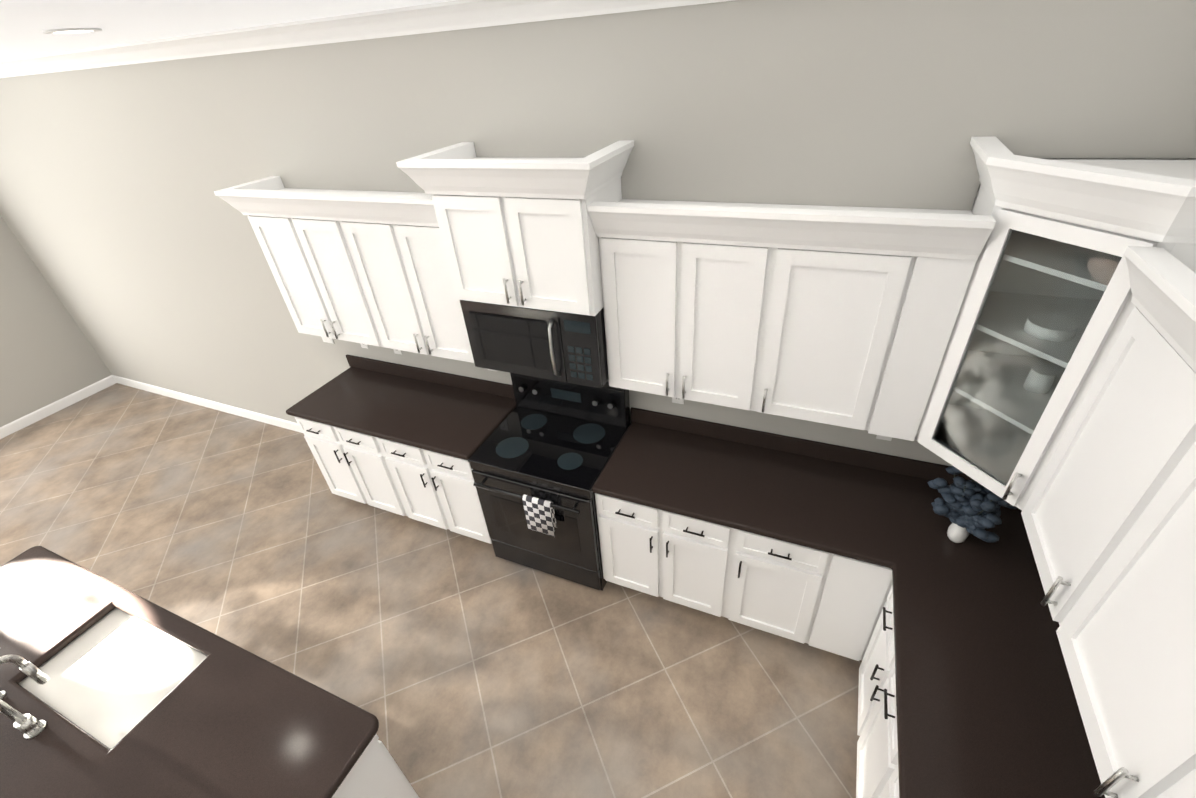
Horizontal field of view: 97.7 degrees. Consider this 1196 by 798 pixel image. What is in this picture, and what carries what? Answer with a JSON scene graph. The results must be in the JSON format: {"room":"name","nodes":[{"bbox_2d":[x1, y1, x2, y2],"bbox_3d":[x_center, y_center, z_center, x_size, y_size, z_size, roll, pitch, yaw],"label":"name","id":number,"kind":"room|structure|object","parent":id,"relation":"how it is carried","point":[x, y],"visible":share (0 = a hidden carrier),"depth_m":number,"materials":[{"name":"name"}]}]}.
{"room":"kitchen","nodes":[
{"label":"kitchen","id":0,"kind":"room"},
{"bbox_2d":[0,215,115,438],"bbox_3d":[-7.155,0.428,2.672,0.114,3.080,7.000,10,37,21],"label":"wall","id":1,"kind":"structure","parent":0,"point":[48,354],"depth_m":5.42,"materials":[{"name":"grey paint"}]},
{"bbox_2d":[0,0,454,59],"bbox_3d":[-2.689,-0.038,-0.028,10.100,0.100,7.200,10,37,21],"label":"ceiling","id":2,"kind":"structure","parent":0,"point":[24,24],"depth_m":2.05,"materials":[{"name":"white paint"}]},
{"bbox_2d":[42,28,102,33],"bbox_3d":[-2.124,-1.489,2.114,0.190,0.008,0.190,10,37,21],"label":"recessed light","id":3,"kind":"object","parent":2,"relation":"in","point":[69,30],"visible":1,"depth_m":2.09,"materials":[{"name":"white"}]},
{"bbox_2d":[0,0,734,77],"bbox_3d":[-2.682,0.045,0.029,9.900,0.100,7.000,10,37,21],"label":"crown molding","id":4,"kind":"structure","parent":0,"point":[442,16],"depth_m":2.58,"materials":[{"name":"white"}]},
{"bbox_2d":[0,383,861,797],"bbox_3d":[-2.463,2.578,1.765,10.100,0.100,7.200,10,37,21],"label":"floor","id":5,"kind":"structure","parent":0,"point":[462,665],"depth_m":3.20,"materials":[{"name":"tile"}]},
{"bbox_2d":[295,418,405,515],"bbox_3d":[-1.658,0.368,4.019,0.763,0.880,0.617,10,37,21],"label":"base cabinet","id":6,"kind":"object","parent":5,"relation":"on","point":[352,467],"depth_m":3.75,"materials":[{"name":"white wood"}]},
{"bbox_2d":[336,734,418,797],"bbox_3d":[-2.014,1.596,2.274,2.303,0.879,0.856,10,37,21],"label":"kitchen island","id":7,"kind":"object","parent":5,"relation":"on","point":[378,775],"depth_m":2.01,"materials":[{"name":"grey paint"}]},
{"bbox_2d":[0,546,378,797],"bbox_3d":[-2.060,1.231,1.995,2.380,0.040,0.940,10,37,21],"label":"island countertop","id":8,"kind":"structure","parent":7,"relation":"on","point":[239,724],"depth_m":1.92,"materials":[{"name":"brown stone"}]},
{"bbox_2d":[0,646,63,741],"bbox_3d":[-2.111,1.063,1.896,0.093,0.356,0.160,10,37,21],"label":"faucet","id":9,"kind":"object","parent":8,"relation":"on","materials":[{"name":"silver metal"}]},
{"bbox_2d":[40,606,203,745],"bbox_3d":[-1.989,1.219,2.225,0.728,0.234,0.418,10,37,21],"label":"sink","id":10,"kind":"object","parent":8,"relation":"in","point":[111,673],"depth_m":2.17,"materials":[{"name":"white ceramic"}]},
{"bbox_2d":[374,430,494,543],"bbox_3d":[-0.959,0.496,3.743,0.763,0.880,0.617,10,37,21],"label":"base cabinet","id":11,"kind":"object","parent":5,"relation":"on","point":[432,489],"depth_m":3.48,"materials":[{"name":"white wood"}]},
{"bbox_2d":[286,366,516,461],"bbox_3d":[-1.356,0.055,3.618,1.551,0.040,0.635,10,37,21],"label":"countertop","id":12,"kind":"structure","parent":11,"relation":"on","point":[448,421],"depth_m":3.54,"materials":[{"name":"brown stone"}]},
{"bbox_2d":[468,373,629,590],"bbox_3d":[-0.273,0.529,3.335,0.788,1.190,0.714,10,37,21],"label":"range","id":13,"kind":"object","parent":5,"relation":"on","point":[539,458],"visible":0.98,"depth_m":3.16,"materials":[{"name":"black metal"}]},
{"bbox_2d":[522,494,557,536],"bbox_3d":[-0.334,0.670,3.014,0.180,0.259,0.038,10,37,21],"label":"towel","id":14,"kind":"object","parent":13,"relation":"hanging from","point":[540,514],"depth_m":2.99,"materials":[{"name":"fabric"}]},
{"bbox_2d":[592,422,1104,797],"bbox_3d":[0.744,0.909,2.108,2.081,0.040,2.157,10,37,21],"label":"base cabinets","id":15,"kind":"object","parent":5,"relation":"on","point":[965,690],"depth_m":2.40,"materials":[{"name":"brown stone"}]},
{"bbox_2d":[927,466,1016,542],"bbox_3d":[1.589,0.483,2.247,0.342,0.384,0.265,10,37,21],"label":"vase","id":16,"kind":"object","parent":15,"relation":"on","point":[965,507],"visible":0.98,"depth_m":2.20,"materials":[{"name":"blue plant"}]},
{"bbox_2d":[0,0,1195,465],"bbox_3d":[-1.814,-0.769,3.747,8.730,3.080,0.114,10,37,21],"label":"wall","id":17,"kind":"structure","parent":0,"point":[132,232],"depth_m":2.48,"materials":[{"name":"grey paint"}]},
{"bbox_2d":[234,184,389,347],"bbox_3d":[-1.664,-0.833,3.339,0.840,0.885,0.327,10,37,21],"label":"upper cabinet","id":18,"kind":"object","parent":17,"relation":"attached to","point":[304,238],"depth_m":3.16,"materials":[{"name":"white wood"}]},
{"bbox_2d":[322,337,333,343],"bbox_3d":[-2.104,-0.485,4.043,0.115,0.116,0.009,10,37,21],"label":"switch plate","id":19,"kind":"object","parent":17,"relation":"attached to","point":[327,340],"visible":0.31,"depth_m":4.06,"materials":[{"name":"white plastic"}]},
{"bbox_2d":[360,343,368,348],"bbox_3d":[-1.756,-0.429,3.900,0.070,0.116,0.008,10,37,21],"label":"electrical outlet","id":20,"kind":"object","parent":17,"relation":"attached to","point":[364,346],"visible":0.35,"depth_m":3.92,"materials":[{"name":"white plastic"}]},
{"bbox_2d":[393,349,401,354],"bbox_3d":[-1.463,-0.375,3.785,0.070,0.116,0.008,10,37,21],"label":"electrical outlet","id":21,"kind":"object","parent":17,"relation":"attached to","point":[397,351],"visible":0.35,"depth_m":3.80,"materials":[{"name":"white plastic"}]},
{"bbox_2d":[342,191,473,362],"bbox_3d":[-1.036,-0.718,3.091,0.839,0.885,0.327,10,37,21],"label":"upper cabinet","id":22,"kind":"object","parent":17,"relation":"attached to","point":[393,235],"depth_m":2.93,"materials":[{"name":"white wood"}]},
{"bbox_2d":[418,152,625,315],"bbox_3d":[-0.326,-0.816,2.577,0.798,0.615,0.427,10,37,21],"label":"upper cabinet","id":23,"kind":"object","parent":17,"relation":"attached to","point":[509,231],"depth_m":2.36,"materials":[{"name":"white wood"}]},
{"bbox_2d":[460,300,608,388],"bbox_3d":[-0.294,-0.379,2.862,0.786,0.420,0.450,10,37,21],"label":"microwave","id":24,"kind":"object","parent":23,"relation":"attached to","point":[558,346],"visible":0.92,"depth_m":2.71,"materials":[{"name":"black metal"}]},
{"bbox_2d":[346,354,977,484],"bbox_3d":[0.080,0.072,3.285,4.432,0.101,0.021,10,37,21],"label":"backsplash","id":25,"kind":"structure","parent":17,"relation":"attached to","point":[913,468],"depth_m":2.99,"materials":[{"name":"brown stone"}]},
{"bbox_2d":[672,397,683,403],"bbox_3d":[0.463,-0.021,3.026,0.070,0.116,0.008,10,37,21],"label":"electrical outlet","id":26,"kind":"object","parent":17,"relation":"attached to","point":[677,400],"visible":0.35,"depth_m":3.04,"materials":[{"name":"white plastic"}]},
{"bbox_2d":[598,199,805,414],"bbox_3d":[0.466,-0.442,2.500,0.831,0.885,0.327,10,37,21],"label":"upper cabinet","id":27,"kind":"object","parent":17,"relation":"attached to","point":[696,295],"depth_m":2.31,"materials":[{"name":"white wood"}]},
{"bbox_2d":[774,205,925,433],"bbox_3d":[0.965,-0.350,2.303,0.568,0.885,0.327,10,37,21],"label":"upper cabinet","id":28,"kind":"object","parent":17,"relation":"attached to","point":[855,267],"depth_m":2.09,"materials":[{"name":"white wood"}]},
{"bbox_2d":[876,435,891,440],"bbox_3d":[1.454,0.161,2.636,0.070,0.116,0.008,10,37,21],"label":"electrical outlet","id":29,"kind":"object","parent":17,"relation":"attached to","point":[883,437],"visible":0.25,"depth_m":2.66,"materials":[{"name":"white plastic"}]},
{"bbox_2d":[870,204,985,440],"bbox_3d":[1.281,-0.292,2.178,0.257,0.885,0.327,10,37,21],"label":"upper cabinet","id":30,"kind":"object","parent":17,"relation":"attached to","point":[953,237],"depth_m":1.97,"materials":[{"name":"white wood"}]},
{"bbox_2d":[914,200,1173,497],"bbox_3d":[1.417,-0.134,1.790,0.307,0.920,0.307,10,37,21],"label":"upper cabinet","id":31,"kind":"object","parent":17,"relation":"attached to","point":[1020,334],"depth_m":1.88,"materials":[{"name":"white"}]},
{"bbox_2d":[1002,260,1195,647],"bbox_3d":[1.528,0.200,1.413,0.379,0.905,0.626,10,37,21],"label":"upper cabinet","id":32,"kind":"object","parent":17,"relation":"attached to","point":[1114,447],"depth_m":1.43,"materials":[{"name":"white wood"}]},
{"bbox_2d":[1061,472,1195,797],"bbox_3d":[1.275,0.587,0.879,0.327,0.905,1.098,10,37,21],"label":"upper cabinet","id":33,"kind":"object","parent":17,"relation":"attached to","point":[1130,661],"depth_m":1.16,"materials":[{"name":"white wood"}]}
]}

